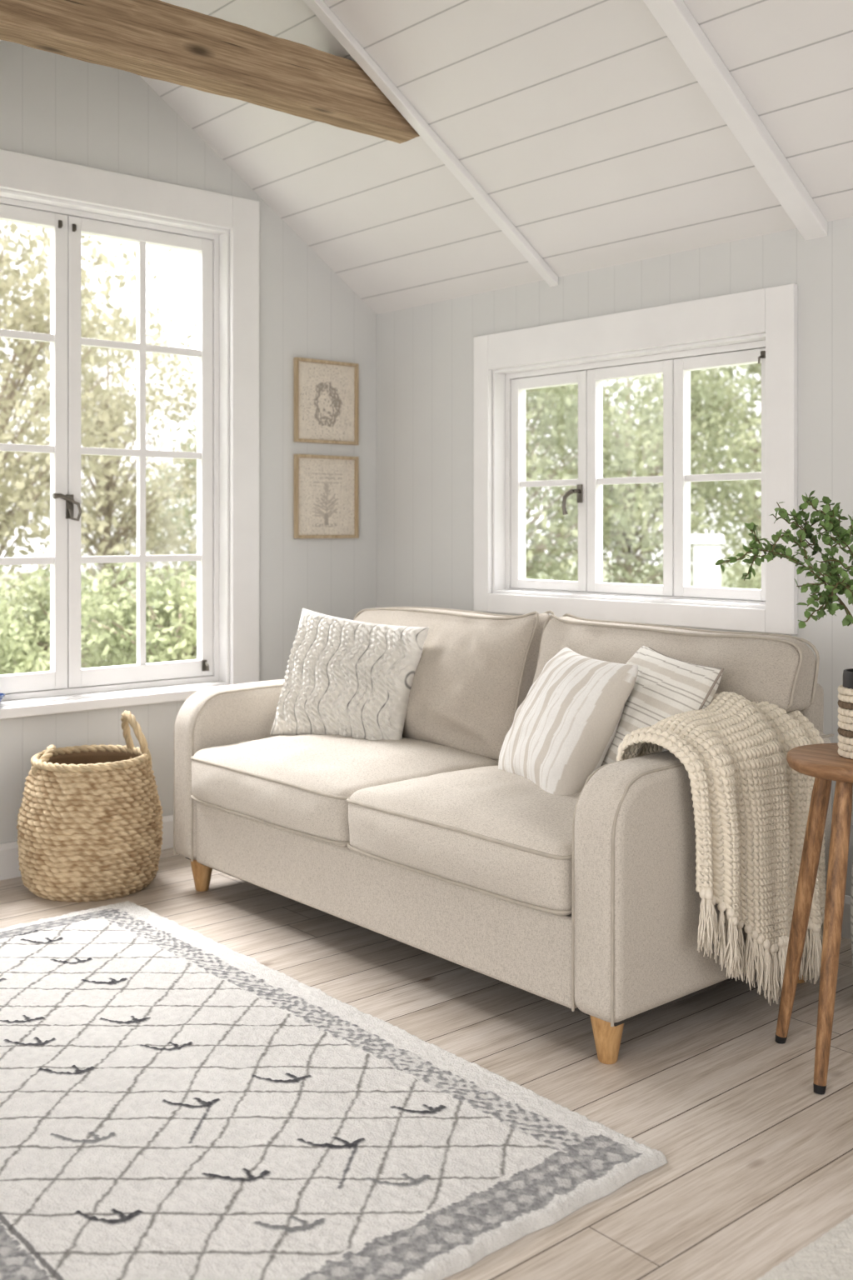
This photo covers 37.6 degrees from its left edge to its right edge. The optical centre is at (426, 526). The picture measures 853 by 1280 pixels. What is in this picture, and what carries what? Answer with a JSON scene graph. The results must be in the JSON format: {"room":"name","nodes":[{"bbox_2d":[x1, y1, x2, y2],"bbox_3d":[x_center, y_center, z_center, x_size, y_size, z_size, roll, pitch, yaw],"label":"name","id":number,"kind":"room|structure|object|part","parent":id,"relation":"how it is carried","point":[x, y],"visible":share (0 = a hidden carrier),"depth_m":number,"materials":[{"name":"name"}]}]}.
{"room":"living room","nodes":[
{"label":"living room","id":0,"kind":"room"},
{"bbox_2d":[0,40,376,844],"bbox_3d":[-2.428,-0.400,3.762,5.700,3.300,0.160,0,0,-41],"label":"wall","id":1,"kind":"structure","parent":0,"point":[53,106],"depth_m":5.13,"materials":[{"name":"paint"}]},
{"bbox_2d":[0,815,173,880],"bbox_3d":[-2.339,1.188,3.720,5.580,0.125,0.016,0,0,-41],"label":"baseboard","id":2,"kind":"structure","parent":1,"relation":"attached to","point":[9,862],"depth_m":4.46,"materials":[{"name":"white paint"}]},
{"bbox_2d":[0,149,259,719],"bbox_3d":[-1.326,-0.329,4.673,1.596,2.009,0.205,0,0,-41],"label":"window","id":3,"kind":"structure","parent":1,"relation":"in","point":[67,687],"depth_m":4.89,"materials":[{"name":"white paint"}]},
{"bbox_2d":[0,693,4,702],"bbox_3d":[-1.547,0.616,4.432,0.110,0.043,0.110,0,0,-41],"label":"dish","id":4,"kind":"object","parent":3,"relation":"on","point":[2,695],"visible":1,"depth_m":4.43,"materials":[{"name":"blue ceramic"}]},
{"bbox_3d":[-1.591,-0.280,4.501,0.622,1.768,0.044,0,0,-41],"label":"sash","id":5,"kind":"part","parent":3,"relation":"part of","materials":[{"name":"white paint"}]},
{"bbox_3d":[-1.339,-0.072,4.661,0.112,0.103,0.043,0,0,-41],"label":"handle","id":6,"kind":"part","parent":3,"relation":"part of","materials":[{"name":"grey metal"}]},
{"bbox_3d":[-1.293,0.657,4.636,1.596,0.038,0.105,0,0,-41],"label":"sill","id":7,"kind":"part","parent":3,"relation":"part of","materials":[{"name":"white paint"}]},
{"bbox_3d":[-1.117,-0.280,4.910,0.622,1.768,0.044,0,0,-41],"label":"sash","id":8,"kind":"part","parent":3,"relation":"part of","materials":[{"name":"white paint"}]},
{"bbox_2d":[293,357,359,444],"bbox_3d":[-0.428,-0.533,5.373,0.332,0.355,0.024,0,0,-41],"label":"picture frame","id":9,"kind":"object","parent":1,"relation":"attached to","point":[326,393],"visible":1,"depth_m":5.37,"materials":[{"name":"brown wood"}]},
{"bbox_2d":[293,454,359,538],"bbox_3d":[-0.428,-0.128,5.373,0.332,0.355,0.024,0,0,-41],"label":"picture frame","id":10,"kind":"object","parent":1,"relation":"attached to","point":[326,487],"visible":1,"depth_m":5.37,"materials":[{"name":"brown wood"}]},
{"bbox_2d":[0,0,852,314],"bbox_3d":[-0.504,-1.422,1.618,5.920,1.175,5.920,0,0,-41],"label":"ceiling","id":11,"kind":"structure","parent":0,"point":[582,121],"depth_m":4.09,"materials":[{"name":"paint"}]},
{"bbox_2d":[0,0,419,143],"bbox_3d":[-0.661,-1.458,3.890,1.608,0.191,0.125,0,0,-41],"label":"tie beam","id":12,"kind":"structure","parent":11,"relation":"attached to","point":[154,39],"depth_m":3.82,"materials":[{"name":"brown wood"}]},
{"bbox_2d":[303,0,558,286],"bbox_3d":[-0.055,-1.409,4.283,1.430,0.998,0.045,0,0,-41],"label":"ceiling beam","id":13,"kind":"structure","parent":11,"relation":"attached to","point":[319,7],"depth_m":4.32,"materials":[{"name":"white paint"}]},
{"bbox_2d":[643,0,828,239],"bbox_3d":[0.675,-1.403,3.440,1.430,1.010,0.082,0,0,-41],"label":"ceiling beam","id":14,"kind":"structure","parent":11,"relation":"attached to","point":[675,18],"depth_m":3.62,"materials":[{"name":"white paint"}]},
{"bbox_2d":[0,847,852,1279],"bbox_3d":[-0.499,1.310,1.688,5.900,0.120,5.900,0,0,-41],"label":"floor","id":15,"kind":"structure","parent":0,"point":[759,1167],"depth_m":2.86,"materials":[{"name":"brown wood"}]},
{"bbox_2d":[16,710,163,902],"bbox_3d":[-1.169,0.951,4.369,0.492,0.598,0.492,0,0,-14],"label":"basket","id":16,"kind":"object","parent":15,"relation":"on","point":[89,827],"visible":1,"depth_m":4.19,"materials":[{"name":"beige wicker"}]},
{"bbox_3d":[-1.320,0.802,4.334,0.078,0.092,0.168,0,0,-14],"label":"handle","id":17,"kind":"part","parent":16,"relation":"part of","materials":[{"name":"beige wicker"}]},
{"bbox_3d":[-1.041,0.750,4.458,0.079,0.195,0.177,0,0,-34],"label":"handle","id":18,"kind":"part","parent":16,"relation":"part of","materials":[{"name":"beige wicker"}]},
{"bbox_2d":[0,900,667,1279],"bbox_3d":[-0.717,1.235,2.893,1.242,0.028,2.215,0,0,-41],"label":"rug","id":19,"kind":"object","parent":15,"relation":"on","point":[176,1103],"visible":1,"depth_m":2.54,"materials":[{"name":"fabric"}]},
{"bbox_2d":[173,606,834,1064],"bbox_3d":[0.112,0.764,3.891,1.028,0.972,2.002,0,0,-41],"label":"sofa","id":20,"kind":"object","parent":15,"relation":"on","point":[587,902],"visible":0.58,"depth_m":3.41,"materials":[{"name":"fabric"}]},
{"bbox_3d":[-0.772,1.194,4.317,0.082,0.112,0.082,0,0,-41],"label":"leg","id":21,"kind":"part","parent":20,"relation":"part of","materials":[{"name":"brown wood"}]},
{"bbox_3d":[-0.489,0.851,4.600,0.930,0.579,0.142,0,0,-41],"label":"arm","id":22,"kind":"part","parent":20,"relation":"part of","materials":[{"name":"fabric"}]},
{"bbox_2d":[191,734,498,846],"bbox_3d":[-0.285,0.809,4.112,0.717,0.231,0.857,0,0,-41],"label":"seat cushion","id":23,"kind":"object","parent":20,"relation":"on","point":[299,787],"depth_m":3.90,"materials":[{"name":"fabric"}]},
{"bbox_2d":[270,607,429,739],"bbox_3d":[-0.269,0.532,4.304,0.524,0.486,0.297,0,0,35],"label":"cushion","id":24,"kind":"object","parent":20,"relation":"on","point":[346,677],"visible":0.94,"depth_m":4.21,"materials":[{"name":"fabric"}]},
{"bbox_2d":[354,608,551,759],"bbox_3d":[-0.001,0.521,4.416,0.396,0.468,0.958,0,0,-41],"label":"cushion","id":25,"kind":"object","parent":20,"relation":"on","point":[474,671],"depth_m":4.11,"materials":[{"name":"fabric"}]},
{"bbox_2d":[348,765,580,915],"bbox_3d":[0.279,0.806,3.462,0.711,0.238,0.845,0,0,-41],"label":"seat cushion","id":26,"kind":"object","parent":20,"relation":"on","point":[492,833],"depth_m":3.21,"materials":[{"name":"fabric"}]},
{"bbox_2d":[498,646,638,794],"bbox_3d":[0.389,0.557,3.541,0.285,0.388,0.470,0,0,-16],"label":"cushion","id":27,"kind":"object","parent":20,"relation":"on","point":[564,729],"visible":0.92,"depth_m":3.38,"materials":[{"name":"fabric"}]},
{"bbox_3d":[0.424,1.194,2.936,0.082,0.112,0.082,0,0,-41],"label":"leg","id":28,"kind":"part","parent":20,"relation":"part of","materials":[{"name":"brown wood"}]},
{"bbox_2d":[600,645,724,766],"bbox_3d":[0.598,0.550,3.437,0.260,0.415,0.490,0,0,-15],"label":"cushion","id":29,"kind":"object","parent":20,"relation":"on","point":[665,686],"visible":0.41,"depth_m":3.32,"materials":[{"name":"fabric"}]},
{"bbox_2d":[532,616,815,713],"bbox_3d":[0.653,0.524,3.667,0.386,0.462,0.946,0,0,-41],"label":"cushion","id":30,"kind":"object","parent":20,"relation":"on","point":[778,669],"depth_m":3.48,"materials":[{"name":"fabric"}]},
{"bbox_3d":[0.729,0.851,3.195,0.930,0.579,0.142,0,0,-41],"label":"arm","id":31,"kind":"part","parent":20,"relation":"part of","materials":[{"name":"fabric"}]},
{"bbox_2d":[616,691,826,1005],"bbox_3d":[0.777,0.805,3.207,0.591,0.750,0.324,0,0,-41],"label":"throw blanket","id":32,"kind":"object","parent":20,"relation":"on","point":[752,808],"visible":0.84,"depth_m":3.08,"materials":[{"name":"beige fabric"}]},
{"bbox_3d":[1.021,1.194,3.453,0.082,0.112,0.082,0,0,-41],"label":"leg","id":33,"kind":"part","parent":20,"relation":"part of","materials":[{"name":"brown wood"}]},
{"bbox_3d":[0.446,0.790,4.193,0.128,0.710,1.922,0,0,-41],"label":"frame","id":34,"kind":"part","parent":20,"relation":"part of","materials":[{"name":"fabric"}]},
{"bbox_2d":[756,1214,852,1279],"bbox_3d":[0.911,1.241,1.625,1.150,0.016,1.161,0,0,-41],"label":"floor mat","id":35,"kind":"object","parent":15,"relation":"on","point":[831,1257],"visible":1,"depth_m":2.11,"materials":[{"name":"fabric"}]},
{"bbox_2d":[775,743,852,1094],"bbox_3d":[1.020,0.892,2.912,0.354,0.720,0.354,0,0,-4],"label":"side table","id":36,"kind":"object","parent":15,"relation":"on","point":[822,762],"visible":0.98,"depth_m":2.83,"materials":[{"name":"brown wood"}]},
{"bbox_3d":[0.905,0.900,3.006,0.141,0.674,0.042,0,0,39],"label":"leg","id":37,"kind":"part","parent":36,"relation":"part of","materials":[{"name":"brown wood"}]},
{"bbox_3d":[0.911,0.900,2.812,0.142,0.674,0.043,0,0,-41],"label":"leg","id":38,"kind":"part","parent":36,"relation":"part of","materials":[{"name":"brown wood"}]},
{"bbox_2d":[837,668,852,759],"bbox_3d":[1.026,0.433,2.902,0.144,0.198,0.144,0,0,-41],"label":"vase","id":39,"kind":"object","parent":36,"relation":"on","point":[845,702],"visible":1,"depth_m":2.88,"materials":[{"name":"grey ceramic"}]},
{"bbox_2d":[715,522,852,625],"bbox_3d":[0.846,0.231,2.844,0.402,0.484,0.115,0,0,-21],"label":"leafy branch","id":40,"kind":"object","parent":39,"relation":"in","point":[774,550],"visible":0.94,"depth_m":2.81,"materials":[{"name":"green plant"}]},
{"bbox_2d":[770,490,852,604],"bbox_3d":[0.913,0.193,2.946,0.232,0.558,0.097,0,0,28],"label":"leafy branch","id":41,"kind":"object","parent":39,"relation":"in","point":[832,570],"visible":0.81,"depth_m":2.95,"materials":[{"name":"green plant"}]},
{"bbox_2d":[794,559,852,628],"bbox_3d":[0.925,0.270,2.839,0.182,0.404,0.170,0,0,11],"label":"leafy branch","id":42,"kind":"object","parent":39,"relation":"in","point":[840,586],"visible":1,"depth_m":2.79,"materials":[{"name":"green plant"}]},
{"bbox_2d":[803,495,852,572],"bbox_3d":[0.950,0.201,2.911,0.201,0.544,0.078,0,0,-13],"label":"leafy branch","id":43,"kind":"object","parent":39,"relation":"in","point":[831,523],"visible":1,"depth_m":2.90,"materials":[{"name":"green plant"}]},
{"bbox_2d":[843,529,852,586],"bbox_3d":[1.077,0.220,2.965,0.166,0.505,0.151,0,0,-27],"label":"leafy branch","id":44,"kind":"object","parent":39,"relation":"in","point":[851,572],"visible":0.37,"depth_m":2.99,"materials":[{"name":"green plant"}]},
{"bbox_2d":[850,859,852,966],"bbox_3d":[1.398,1.013,3.240,0.420,0.470,0.462,0,0,-41],"label":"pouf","id":45,"kind":"object","parent":15,"relation":"on","point":[852,892],"visible":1,"depth_m":3.27,"materials":[{"name":"fabric"}]},
{"bbox_2d":[376,216,852,895],"bbox_3d":[1.653,0.075,3.526,0.160,2.350,5.860,0,0,-41],"label":"wall","id":46,"kind":"structure","parent":0,"point":[425,353],"depth_m":4.83,"materials":[{"name":"paint"}]},
{"bbox_2d":[474,283,798,634],"bbox_3d":[0.738,-0.212,4.556,0.174,1.105,1.475,0,0,-41],"label":"window","id":47,"kind":"structure","parent":46,"relation":"in","point":[500,482],"depth_m":4.46,"materials":[{"name":"white paint"}]},
{"bbox_3d":[0.486,-0.172,4.888,0.044,0.834,0.402,0,0,-41],"label":"sash","id":48,"kind":"part","parent":47,"relation":"part of","materials":[{"name":"white paint"}]},
{"bbox_3d":[0.550,-0.101,4.728,0.077,0.118,0.041,0,0,-3],"label":"lever","id":49,"kind":"part","parent":47,"relation":"part of","materials":[{"name":"grey metal"}]},
{"bbox_3d":[0.740,-0.180,4.572,0.150,0.890,1.285,0,0,-41],"label":"frame","id":50,"kind":"part","parent":47,"relation":"part of","materials":[{"name":"white paint"}]},
{"bbox_3d":[0.751,-0.172,4.582,0.044,0.834,0.402,0,0,-41],"label":"sash","id":51,"kind":"part","parent":47,"relation":"part of","materials":[{"name":"white paint"}]},
{"bbox_3d":[1.017,-0.172,4.275,0.044,0.834,0.402,0,0,-41],"label":"sash","id":52,"kind":"part","parent":47,"relation":"part of","materials":[{"name":"white paint"}]},
{"bbox_2d":[841,895,851,939],"bbox_3d":[1.604,1.188,3.445,0.016,0.125,5.600,0,0,-41],"label":"baseboard","id":53,"kind":"structure","parent":46,"relation":"attached to","point":[846,932],"depth_m":3.81,"materials":[{"name":"white paint"}]},
{"label":"outside","id":54,"kind":"structure","parent":0,"visible":0},
{"bbox_2d":[0,560,761,667],"bbox_3d":[-0.222,1.675,5.567,80.000,0.050,80.000,0,0,-41],"label":"ground","id":55,"kind":"structure","parent":54,"point":[9,576],"depth_m":40.38,"materials":[{"name":"green plant"}]},
{"bbox_2d":[0,581,49,674],"bbox_3d":[-3.218,1.035,8.203,2.034,1.454,1.698,0,0,-41],"label":"bush","id":56,"kind":"object","parent":55,"relation":"on","point":[6,639],"visible":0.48,"depth_m":8.31,"materials":[{"name":"green plant"}]},
{"bbox_2d":[0,540,159,673],"bbox_3d":[-2.969,0.948,10.183,1.941,1.662,2.324,0,0,-25],"label":"bush","id":57,"kind":"object","parent":55,"relation":"on","point":[41,595],"visible":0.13,"depth_m":9.88,"materials":[{"name":"green plant"}]},
{"bbox_2d":[0,220,193,596],"bbox_3d":[-4.469,-1.364,12.961,4.504,6.031,4.350,0,0,32],"label":"tree","id":58,"kind":"object","parent":55,"relation":"on","point":[26,492],"visible":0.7,"depth_m":12.70,"materials":[{"name":"green plant"}]},
{"bbox_2d":[1,270,196,646],"bbox_3d":[-4.389,-0.871,17.091,3.638,5.044,3.767,0,0,-27],"label":"tree","id":59,"kind":"object","parent":55,"relation":"on","point":[126,489],"visible":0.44,"depth_m":16.85,"materials":[{"name":"green plant"}]},
{"bbox_2d":[24,537,196,669],"bbox_3d":[-1.767,0.930,9.191,2.382,1.704,1.989,0,0,-10],"label":"bush","id":60,"kind":"object","parent":55,"relation":"on","point":[181,612],"visible":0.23,"depth_m":8.93,"materials":[{"name":"green plant"}]},
{"bbox_2d":[112,414,196,608],"bbox_3d":[-3.670,-0.196,22.104,4.090,3.695,3.935,0,0,-6],"label":"tree","id":61,"kind":"object","parent":55,"relation":"on","point":[187,511],"visible":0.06,"depth_m":21.40,"materials":[{"name":"green plant"}]},
{"bbox_2d":[525,573,578,580],"bbox_3d":[1.235,1.035,10.986,2.034,1.454,1.698,0,0,25],"label":"bush","id":62,"kind":"object","parent":55,"relation":"on","point":[542,575],"visible":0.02,"depth_m":11.20,"materials":[{"name":"green plant"}]},
{"bbox_2d":[525,378,716,582],"bbox_3d":[0.829,-0.575,14.895,4.928,4.453,4.742,0,0,26],"label":"tree","id":63,"kind":"object","parent":55,"relation":"on","point":[542,407],"visible":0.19,"depth_m":14.43,"materials":[{"name":"green plant"}]},
{"bbox_2d":[525,365,761,586],"bbox_3d":[3.031,-0.717,17.982,5.045,4.737,5.243,0,0,13],"label":"tree","id":64,"kind":"object","parent":55,"relation":"on","point":[712,406],"visible":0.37,"depth_m":17.48,"materials":[{"name":"green plant"}]},
{"bbox_2d":[618,572,692,585],"bbox_3d":[2.373,1.106,13.012,1.504,1.288,1.801,0,0,17],"label":"bush","id":65,"kind":"object","parent":55,"relation":"on","point":[645,579],"visible":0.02,"depth_m":12.68,"materials":[{"name":"green plant"}]},
{"bbox_2d":[607,362,761,587],"bbox_3d":[6.838,-1.782,24.190,7.602,6.869,7.316,0,0,6],"label":"tree","id":66,"kind":"object","parent":55,"relation":"on","point":[752,369],"visible":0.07,"depth_m":23.64,"materials":[{"name":"green plant"}]},
{"bbox_2d":[690,534,724,587],"bbox_3d":[2.568,0.860,11.503,0.300,1.580,0.340,0,0,9],"label":"garden shed","id":67,"kind":"object","parent":55,"relation":"on","point":[706,547],"visible":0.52,"depth_m":11.37,"materials":[{"name":"white paint"}]},
{"bbox_2d":[720,560,761,589],"bbox_3d":[4.017,1.018,14.519,2.092,1.496,1.747,0,0,10],"label":"bush","id":68,"kind":"object","parent":55,"relation":"on","point":[750,584],"visible":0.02,"depth_m":14.71,"materials":[{"name":"green plant"}]}
]}

